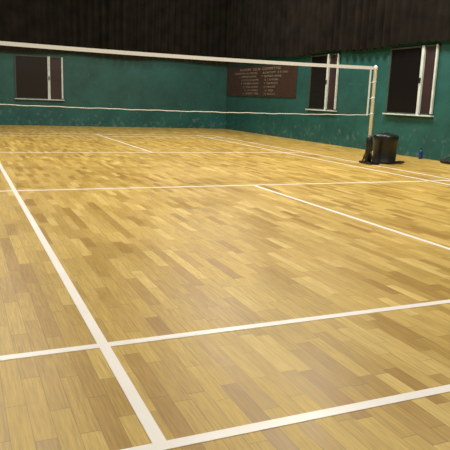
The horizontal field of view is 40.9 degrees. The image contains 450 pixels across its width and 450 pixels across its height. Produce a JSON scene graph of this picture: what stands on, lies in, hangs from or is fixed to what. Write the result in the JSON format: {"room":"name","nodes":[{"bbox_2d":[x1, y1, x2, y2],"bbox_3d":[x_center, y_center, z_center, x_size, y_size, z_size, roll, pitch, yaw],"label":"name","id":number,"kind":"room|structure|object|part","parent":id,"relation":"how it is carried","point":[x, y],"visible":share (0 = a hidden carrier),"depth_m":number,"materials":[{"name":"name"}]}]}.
{"room":"sports hall","nodes":[
{"label":"sports hall","id":0,"kind":"room"},
{"bbox_2d":[0,50,227,128],"bbox_3d":[-5.138,-6.063,16.851,11.626,6.500,0.150,-3,13,-23],"label":"wall","id":1,"kind":"structure","parent":0,"point":[9,114],"depth_m":18.18,"materials":[{"name":"teal paint"}]},
{"bbox_2d":[14,54,64,100],"bbox_3d":[-5.255,-4.159,17.100,1.370,1.215,0.079,-3,13,-23],"label":"window","id":2,"kind":"structure","parent":1,"relation":"in","point":[58,96],"depth_m":17.11,"materials":[{"name":"black glass"}]},
{"bbox_2d":[0,0,228,64],"bbox_3d":[-4.926,-6.908,16.525,11.176,4.297,0.148,-3,13,-23],"label":"curtain","id":3,"kind":"object","parent":1,"relation":"hanging from","point":[179,27],"visible":0.95,"depth_m":17.62,"materials":[{"name":"black fabric"}]},
{"bbox_2d":[0,125,449,449],"bbox_3d":[-1.018,-0.683,8.003,11.626,0.100,21.340,-3,13,-23],"label":"floor","id":4,"kind":"structure","parent":0,"point":[174,259],"depth_m":3.09,"materials":[{"name":"brown wood"}]},
{"bbox_2d":[0,133,449,449],"bbox_3d":[-0.467,-0.857,8.690,6.142,0.002,13.402,-3,13,-23],"label":"court lines","id":5,"kind":"object","parent":4,"relation":"on","point":[154,433],"visible":0.97,"depth_m":2.27,"materials":[{"name":"white paint"}]},
{"bbox_2d":[359,65,378,164],"bbox_3d":[2.390,-1.770,9.758,0.188,1.561,0.320,-3,13,-23],"label":"post","id":6,"kind":"object","parent":4,"relation":"on","point":[368,156],"depth_m":9.77,"materials":[{"name":"beige metal"}]},
{"bbox_2d":[0,41,371,115],"bbox_3d":[-0.423,-1.983,8.455,5.970,0.794,0.013,-3,13,-23],"label":"net","id":7,"kind":"object","parent":6,"relation":"attached to","point":[5,43],"visible":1,"depth_m":8.33,"materials":[{"name":"white fabric"}]},
{"bbox_3d":[-0.423,-1.974,8.457,5.970,0.775,0.013,-3,13,-23],"label":"cord","id":8,"kind":"part","parent":7,"relation":"part of","materials":[{"name":"white fabric"}]},
{"bbox_2d":[373,133,404,163],"bbox_3d":[2.725,-1.294,10.126,0.516,0.505,0.412,-3,13,-23],"label":"trash can","id":9,"kind":"object","parent":4,"relation":"on","point":[385,144],"visible":0.97,"depth_m":9.96,"materials":[{"name":"black plastic"}]},
{"bbox_2d":[418,148,422,158],"bbox_3d":[3.635,-1.326,11.217,0.070,0.200,0.070,-3,13,-23],"label":"water bottle","id":10,"kind":"object","parent":4,"relation":"on","point":[420,151],"visible":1,"depth_m":11.20,"materials":[{"name":"blue plastic"}]},
{"bbox_2d":[440,157,449,163],"bbox_3d":[3.888,-1.121,10.482,0.180,0.118,0.300,-3,13,-23],"label":"sports bag","id":11,"kind":"object","parent":4,"relation":"on","point":[443,160],"visible":1,"depth_m":10.47,"materials":[{"name":"black fabric"}]},
{"bbox_2d":[225,40,449,160],"bbox_3d":[4.410,-4.186,9.631,0.150,6.500,21.140,-3,13,-23],"label":"wall","id":12,"kind":"structure","parent":0,"point":[431,134],"depth_m":13.22,"materials":[{"name":"teal paint"}]},
{"bbox_2d":[226,64,297,96],"bbox_3d":[0.947,-4.143,17.381,0.032,0.870,4.390,-3,13,-23],"label":"notice board","id":13,"kind":"object","parent":12,"relation":"attached to","point":[273,67],"visible":0.91,"depth_m":17.06,"materials":[{"name":"brown paint"}]},
{"bbox_2d":[305,53,340,111],"bbox_3d":[2.305,-3.361,14.290,0.079,1.295,1.280,-3,13,-23],"label":"window","id":14,"kind":"structure","parent":12,"relation":"in","point":[327,58],"depth_m":14.25,"materials":[{"name":"black glass"}]},
{"bbox_2d":[226,0,449,59],"bbox_3d":[4.248,-5.087,9.383,0.164,4.247,20.590,-3,13,-23],"label":"curtain","id":15,"kind":"object","parent":12,"relation":"hanging from","point":[256,29],"visible":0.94,"depth_m":13.81,"materials":[{"name":"black fabric"}]},
{"bbox_2d":[382,44,440,116],"bbox_3d":[3.533,-2.743,11.534,0.079,1.285,1.400,-3,13,-23],"label":"window","id":16,"kind":"structure","parent":12,"relation":"in","point":[412,78],"depth_m":11.50,"materials":[{"name":"black glass"}]}
]}

